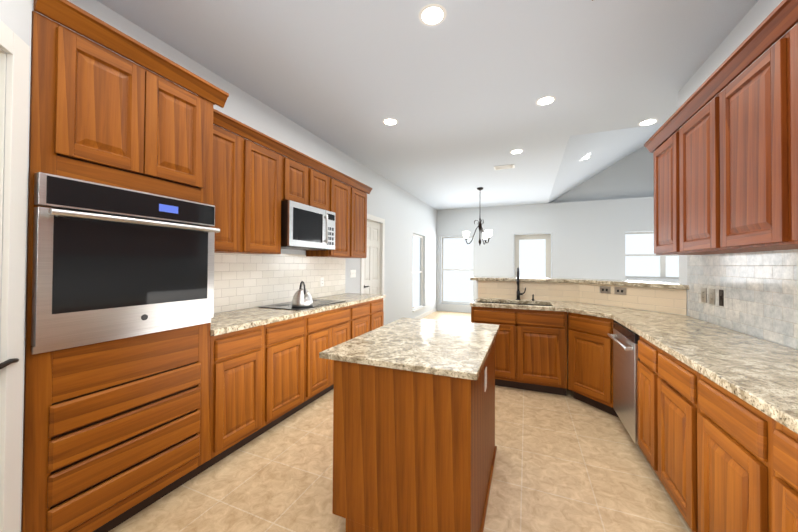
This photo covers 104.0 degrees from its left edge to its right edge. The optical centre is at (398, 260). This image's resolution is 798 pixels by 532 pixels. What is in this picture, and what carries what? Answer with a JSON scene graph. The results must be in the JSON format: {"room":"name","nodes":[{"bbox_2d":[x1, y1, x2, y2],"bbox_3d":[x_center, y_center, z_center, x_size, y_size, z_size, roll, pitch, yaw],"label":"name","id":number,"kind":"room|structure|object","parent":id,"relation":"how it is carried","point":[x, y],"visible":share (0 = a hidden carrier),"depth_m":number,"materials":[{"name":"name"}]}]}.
{"room":"kitchen","nodes":[
{"label":"kitchen","id":0,"kind":"room"},
{"bbox_2d":[0,0,31,531],"bbox_3d":[-1.118,-0.144,0.191,0.120,3.000,2.260,1,-1,-23],"label":"wall","id":1,"kind":"structure","parent":0,"point":[16,17],"depth_m":1.24,"materials":[{"name":"grey paint"}]},
{"bbox_2d":[0,358,18,368],"bbox_3d":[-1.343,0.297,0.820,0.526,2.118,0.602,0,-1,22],"label":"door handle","id":2,"kind":"structure","parent":1,"relation":"in","point":[7,363],"depth_m":1.13,"materials":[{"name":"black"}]},
{"bbox_2d":[0,20,29,531],"bbox_3d":[-1.360,0.254,0.784,0.138,2.215,0.890,1,-1,-23],"label":"door frame","id":3,"kind":"structure","parent":1,"relation":"attached to","point":[14,76],"depth_m":1.16,"materials":[{"name":"white wood"}]},
{"bbox_2d":[32,0,436,324],"bbox_3d":[-0.505,-0.075,5.524,0.150,3.000,8.850,0,-1,22],"label":"wall","id":4,"kind":"structure","parent":0,"point":[405,215],"depth_m":5.16,"materials":[{"name":"grey paint"}]},
{"bbox_2d":[212,108,247,253],"bbox_3d":[-1.517,-0.589,2.394,0.345,1.028,0.453,0,-1,22],"label":"upper cabinet","id":5,"kind":"object","parent":4,"relation":"attached to","point":[230,150],"depth_m":2.42,"materials":[{"name":"brown wood"}]},
{"bbox_2d":[244,128,283,253],"bbox_3d":[-1.345,-0.583,2.813,0.345,1.028,0.452,0,-1,22],"label":"upper cabinet","id":6,"kind":"object","parent":4,"relation":"attached to","point":[254,184],"depth_m":2.74,"materials":[{"name":"brown wood"}]},
{"bbox_2d":[214,253,345,312],"bbox_3d":[-1.281,0.189,3.423,0.008,0.539,2.558,0,-1,22],"label":"wall tile","id":7,"kind":"structure","parent":4,"relation":"attached to","point":[242,281],"depth_m":3.25,"materials":[{"name":"white tile"}]},
{"bbox_2d":[320,277,323,286],"bbox_3d":[-1.005,0.274,4.075,0.007,0.118,0.075,0,-1,22],"label":"outlet","id":8,"kind":"object","parent":7,"relation":"attached to","point":[321,281],"visible":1,"depth_m":4.06,"materials":[{"name":"white plastic"}]},
{"bbox_2d":[284,144,311,205],"bbox_3d":[-1.185,-0.835,3.202,0.345,0.512,0.382,0,-1,22],"label":"upper cabinet","id":9,"kind":"object","parent":4,"relation":"attached to","point":[297,176],"depth_m":3.14,"materials":[{"name":"brown wood"}]},
{"bbox_2d":[281,200,334,249],"bbox_3d":[-1.058,-0.351,3.349,0.471,0.439,0.760,0,-1,22],"label":"over-the-range microwave","id":10,"kind":"object","parent":9,"relation":"attached to","point":[305,227],"visible":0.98,"depth_m":3.16,"materials":[{"name":"grey metal"}]},
{"bbox_2d":[312,160,331,211],"bbox_3d":[-1.040,-0.830,3.555,0.345,0.512,0.382,0,-1,22],"label":"upper cabinet","id":11,"kind":"object","parent":4,"relation":"attached to","point":[321,181],"depth_m":3.51,"materials":[{"name":"brown wood"}]},
{"bbox_2d":[306,168,351,257],"bbox_3d":[-0.881,-0.566,3.946,0.345,1.028,0.469,0,-1,22],"label":"upper cabinet","id":12,"kind":"object","parent":4,"relation":"attached to","point":[341,191],"depth_m":3.89,"materials":[{"name":"brown wood"}]},
{"bbox_2d":[350,270,355,277],"bbox_3d":[-0.708,0.195,4.819,0.008,0.118,0.165,0,-1,22],"label":"light switch","id":13,"kind":"object","parent":4,"relation":"attached to","point":[352,273],"visible":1,"depth_m":4.80,"materials":[{"name":"white plastic"}]},
{"bbox_2d":[352,180,367,257],"bbox_3d":[-0.703,-0.560,4.380,0.345,1.028,0.469,0,-1,22],"label":"upper cabinet","id":14,"kind":"object","parent":4,"relation":"attached to","point":[359,191],"depth_m":4.31,"materials":[{"name":"brown wood"}]},
{"bbox_2d":[364,220,379,293],"bbox_3d":[-0.470,0.359,5.449,0.103,2.118,0.702,0,-1,22],"label":"hall door","id":15,"kind":"structure","parent":4,"relation":"in","point":[372,272],"depth_m":5.50,"materials":[{"name":"white wood"}]},
{"bbox_2d":[360,214,384,310],"bbox_3d":[-0.518,0.317,5.469,0.168,2.215,0.880,0,-1,22],"label":"door frame","id":16,"kind":"structure","parent":4,"relation":"attached to","point":[382,232],"depth_m":5.77,"materials":[{"name":"white wood"}]},
{"bbox_2d":[412,234,425,311],"bbox_3d":[0.474,0.274,7.808,0.130,1.862,0.962,0,-1,22],"label":"window","id":17,"kind":"structure","parent":4,"relation":"in","point":[421,306],"depth_m":8.23,"materials":[{"name":"white wood"}]},
{"bbox_2d":[415,307,436,318],"bbox_3d":[0.448,1.407,7.635,0.014,0.100,3.880,0,-1,22],"label":"baseboard","id":18,"kind":"structure","parent":4,"relation":"attached to","point":[423,315],"depth_m":8.28,"materials":[{"name":"white wood"}]},
{"bbox_2d":[109,307,691,531],"bbox_3d":[2.529,1.458,2.608,11.500,0.100,12.200,0,-1,22],"label":"floor","id":19,"kind":"structure","parent":0,"point":[568,462],"depth_m":1.96,"materials":[{"name":"tile"}]},
{"bbox_2d":[21,0,228,531],"bbox_3d":[-1.601,0.130,1.772,0.664,2.484,0.862,0,-1,22],"label":"tall cabinet","id":20,"kind":"object","parent":19,"relation":"on","point":[115,433],"visible":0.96,"depth_m":1.51,"materials":[{"name":"brown wood"}]},
{"bbox_2d":[31,172,219,353],"bbox_3d":[-1.570,0.014,1.727,0.671,0.745,0.776,0,-1,22],"label":"wall oven","id":21,"kind":"object","parent":20,"relation":"in","point":[110,263],"visible":0.98,"depth_m":1.50,"materials":[{"name":"grey metal"}]},
{"bbox_2d":[200,298,383,472],"bbox_3d":[-0.989,0.948,3.321,0.622,0.893,2.612,0,-1,22],"label":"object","id":22,"kind":"object","parent":19,"relation":"on","point":[264,378],"visible":0.65,"depth_m":2.46,"materials":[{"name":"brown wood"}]},
{"bbox_2d":[210,293,385,335],"bbox_3d":[-0.974,0.480,3.334,0.625,0.040,2.633,0,-1,22],"label":"countertop","id":23,"kind":"structure","parent":22,"relation":"on","point":[231,321],"depth_m":2.67,"materials":[{"name":"beige stone"}]},
{"bbox_2d":[259,299,344,309],"bbox_3d":[-0.995,0.455,3.322,0.495,0.008,0.800,0,-1,22],"label":"cooktop","id":24,"kind":"object","parent":23,"relation":"in","point":[316,303],"visible":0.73,"depth_m":3.16,"materials":[{"name":"black glass"}]},
{"bbox_2d":[291,281,312,306],"bbox_3d":[-0.952,0.323,3.101,0.231,0.249,0.208,0,-1,22],"label":"kettle","id":25,"kind":"object","parent":24,"relation":"on","point":[302,296],"visible":1,"depth_m":3.03,"materials":[{"name":"silver metal"}]},
{"bbox_2d":[332,340,496,531],"bbox_3d":[0.186,0.944,1.950,0.724,0.883,1.108,0,-1,22],"label":"kitchen island","id":26,"kind":"object","parent":19,"relation":"on","point":[414,451],"visible":0.67,"depth_m":1.45,"materials":[{"name":"brown wood"}]},
{"bbox_2d":[319,318,499,380],"bbox_3d":[0.176,0.485,1.961,0.785,0.030,1.150,0,-1,22],"label":"island countertop","id":27,"kind":"structure","parent":26,"relation":"on","point":[455,349],"depth_m":1.67,"materials":[{"name":"beige stone"}]},
{"bbox_2d":[485,367,486,391],"bbox_3d":[0.493,0.670,1.768,0.007,0.120,0.070,0,-1,22],"label":"outlet","id":28,"kind":"object","parent":26,"relation":"attached to","point":[485,379],"visible":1,"depth_m":1.76,"materials":[{"name":"white plastic"}]},
{"bbox_2d":[471,302,797,531],"bbox_3d":[0.944,0.939,1.351,1.904,0.888,5.237,0,-1,22],"label":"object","id":29,"kind":"object","parent":19,"relation":"on","point":[720,458],"visible":0.85,"depth_m":1.56,"materials":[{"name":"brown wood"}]},
{"bbox_2d":[607,321,648,461],"bbox_3d":[2.018,0.960,2.358,0.643,0.884,0.594,0,-1,22],"label":"dishwasher","id":30,"kind":"object","parent":29,"relation":"in","point":[625,374],"visible":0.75,"depth_m":2.37,"materials":[{"name":"grey metal"}]},
{"bbox_2d":[470,298,797,433],"bbox_3d":[0.939,0.473,1.357,1.905,0.040,5.232,0,-1,22],"label":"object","id":31,"kind":"object","parent":29,"relation":"on","point":[760,374],"visible":1,"depth_m":1.60,"materials":[{"name":"beige stone"}]},
{"bbox_2d":[480,302,549,305],"bbox_3d":[1.348,0.625,3.667,0.824,0.200,0.454,0,-1,22],"label":"sink","id":32,"kind":"object","parent":31,"relation":"attached to","point":[513,303],"visible":0.15,"depth_m":3.88,"materials":[{"name":"black"}]},
{"bbox_2d":[516,267,533,300],"bbox_3d":[1.535,0.281,3.793,0.213,0.408,0.233,0,-1,22],"label":"faucet","id":33,"kind":"object","parent":31,"relation":"on","point":[518,292],"visible":1,"depth_m":3.87,"materials":[{"name":"black metal"}]},
{"bbox_2d":[97,0,757,209],"bbox_3d":[2.560,-3.622,2.671,11.500,4.060,12.200,0,-1,22],"label":"ceiling","id":34,"kind":"structure","parent":0,"point":[461,89],"depth_m":2.66,"materials":[{"name":"grey paint"}]},
{"bbox_2d":[382,118,397,124],"bbox_3d":[-0.100,-1.592,3.569,0.184,0.003,0.184,0,-1,22],"label":"recessed light","id":35,"kind":"object","parent":34,"relation":"in","point":[389,121],"visible":1,"depth_m":3.56,"materials":[{"name":"white"}]},
{"bbox_2d":[419,4,446,25],"bbox_3d":[0.220,-1.609,2.044,0.184,0.003,0.184,0,-1,22],"label":"recessed light","id":36,"kind":"object","parent":34,"relation":"in","point":[432,14],"visible":1,"depth_m":2.04,"materials":[{"name":"white"}]},
{"bbox_2d":[463,187,492,244],"bbox_3d":[1.694,-0.930,6.647,0.638,1.233,0.638,0,-1,22],"label":"chandelier","id":37,"kind":"object","parent":34,"relation":"hanging from","point":[486,234],"visible":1,"depth_m":6.59,"materials":[{"name":"black metal"}]},
{"bbox_2d":[494,164,514,169],"bbox_3d":[1.752,-1.558,5.187,0.320,0.012,0.180,0,-1,22],"label":"ceiling vent","id":38,"kind":"object","parent":34,"relation":"in","point":[503,167],"visible":0.98,"depth_m":5.17,"materials":[{"name":"white plastic"}]},
{"bbox_2d":[510,149,522,153],"bbox_3d":[1.689,-1.570,4.479,0.184,0.003,0.184,0,-1,22],"label":"recessed light","id":39,"kind":"object","parent":34,"relation":"in","point":[516,151],"visible":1,"depth_m":4.47,"materials":[{"name":"white"}]},
{"bbox_2d":[536,96,555,104],"bbox_3d":[1.456,-1.589,3.093,0.184,0.003,0.184,0,-1,22],"label":"recessed light","id":40,"kind":"object","parent":34,"relation":"in","point":[545,100],"visible":1,"depth_m":3.08,"materials":[{"name":"white"}]},
{"bbox_2d":[638,119,657,125],"bbox_3d":[2.830,-1.575,3.546,0.184,0.003,0.184,0,-1,22],"label":"recessed light","id":41,"kind":"object","parent":34,"relation":"in","point":[647,122],"visible":1,"depth_m":3.54,"materials":[{"name":"white"}]},
{"bbox_2d":[477,280,567,378],"bbox_3d":[1.634,0.840,3.970,1.250,1.158,0.120,0,-1,22],"label":"wall","id":42,"kind":"structure","parent":0,"point":[567,321],"depth_m":3.75,"materials":[{"name":"grey paint"}]},
{"bbox_2d":[437,130,678,312],"bbox_3d":[5.565,-1.992,7.684,9.740,6.960,0.300,0,-1,22],"label":"wall","id":43,"kind":"structure","parent":0,"point":[588,223],"depth_m":7.95,"materials":[{"name":"grey paint"}]},
{"bbox_2d":[441,236,473,303],"bbox_3d":[1.743,0.264,9.255,0.992,1.992,0.130,0,-1,22],"label":"window","id":44,"kind":"structure","parent":43,"relation":"in","point":[442,301],"depth_m":9.27,"materials":[{"name":"white wood"}]},
{"bbox_2d":[514,234,550,277],"bbox_3d":[3.627,0.373,8.485,0.920,2.203,0.113,0,-1,22],"label":"patio door","id":45,"kind":"structure","parent":43,"relation":"in","point":[547,237],"depth_m":8.49,"materials":[{"name":"white"}]},
{"bbox_2d":[625,232,678,278],"bbox_3d":[6.303,-0.143,7.392,1.642,1.127,0.130,0,-1,22],"label":"window","id":46,"kind":"structure","parent":43,"relation":"in","point":[662,266],"depth_m":7.44,"materials":[{"name":"white"}]},
{"bbox_2d":[581,287,687,315],"bbox_3d":[2.341,0.835,3.210,0.735,1.158,0.720,0,-1,22],"label":"wall","id":47,"kind":"structure","parent":0,"point":[654,287],"depth_m":2.87,"materials":[{"name":"grey paint"}]},
{"bbox_2d":[470,276,688,289],"bbox_3d":[1.818,0.237,3.624,2.011,0.038,1.158,0,-1,22],"label":"bar","id":48,"kind":"object","parent":47,"relation":"on","point":[625,283],"visible":1,"depth_m":3.55,"materials":[{"name":"beige stone"}]},
{"bbox_2d":[478,281,686,314],"bbox_3d":[1.797,0.369,3.449,1.906,0.227,0.732,0,-1,22],"label":"wall tile","id":49,"kind":"structure","parent":47,"relation":"attached to","point":[669,300],"depth_m":3.55,"materials":[{"name":"beige tile"}]},
{"bbox_2d":[600,286,610,293],"bbox_3d":[2.254,0.316,3.412,0.006,0.075,0.118,1,-1,-23],"label":"outlet","id":50,"kind":"object","parent":49,"relation":"attached to","point":[605,289],"visible":1,"depth_m":3.40,"materials":[{"name":"beige plastic"}]},
{"bbox_2d":[614,287,625,294],"bbox_3d":[2.316,0.314,3.264,0.006,0.075,0.118,1,-1,-23],"label":"outlet","id":51,"kind":"object","parent":49,"relation":"attached to","point":[619,290],"visible":1,"depth_m":3.27,"materials":[{"name":"beige plastic"}]},
{"bbox_2d":[678,0,797,349],"bbox_3d":[1.765,-0.121,0.648,0.140,3.000,4.850,0,-1,22],"label":"wall","id":52,"kind":"structure","parent":0,"point":[755,16],"depth_m":2.24,"materials":[{"name":"grey paint"}]},
{"bbox_2d":[648,120,675,254],"bbox_3d":[2.224,-0.542,2.382,0.320,0.980,0.484,0,-1,22],"label":"upper cabinet","id":53,"kind":"object","parent":52,"relation":"attached to","point":[662,148],"depth_m":2.44,"materials":[{"name":"brown wood"}]},
{"bbox_2d":[672,80,741,254],"bbox_3d":[2.038,-0.548,1.927,0.320,0.980,0.500,0,-1,22],"label":"upper cabinet","id":54,"kind":"object","parent":52,"relation":"attached to","point":[693,138],"depth_m":2.00,"materials":[{"name":"brown wood"}]},
{"bbox_2d":[687,249,797,348],"bbox_3d":[1.688,0.176,0.659,0.008,0.544,4.501,0,-1,22],"label":"wall tile","id":55,"kind":"structure","parent":52,"relation":"attached to","point":[759,289],"depth_m":1.96,"materials":[{"name":"grey tile"}]},
{"bbox_2d":[701,287,706,302],"bbox_3d":[2.427,0.270,2.484,0.007,0.118,0.075,0,-1,22],"label":"electrical outlet","id":56,"kind":"object","parent":55,"relation":"attached to","point":[703,294],"visible":1,"depth_m":2.48,"materials":[{"name":"beige plastic"}]},
{"bbox_2d":[709,288,714,304],"bbox_3d":[2.382,0.269,2.373,0.007,0.118,0.075,0,-1,22],"label":"electrical outlet","id":57,"kind":"object","parent":55,"relation":"attached to","point":[711,296],"visible":1,"depth_m":2.37,"materials":[{"name":"beige plastic"}]},
{"bbox_2d":[719,289,723,305],"bbox_3d":[2.336,0.267,2.262,0.008,0.118,0.050,0,-1,22],"label":"light switch","id":58,"kind":"object","parent":55,"relation":"attached to","point":[721,297],"visible":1,"depth_m":2.25,"materials":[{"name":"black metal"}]},
{"bbox_2d":[712,12,797,251],"bbox_3d":[1.848,-0.555,1.465,0.320,0.980,0.500,0,-1,22],"label":"upper cabinet","id":59,"kind":"object","parent":52,"relation":"attached to","point":[725,160],"depth_m":1.52,"materials":[{"name":"brown wood"}]},
{"bbox_2d":[776,0,797,247],"bbox_3d":[1.659,-0.562,1.002,0.320,0.980,0.499,0,-1,22],"label":"upper cabinet","id":60,"kind":"object","parent":52,"relation":"attached to","point":[787,14],"depth_m":1.30,"materials":[{"name":"brown wood"}]}
]}

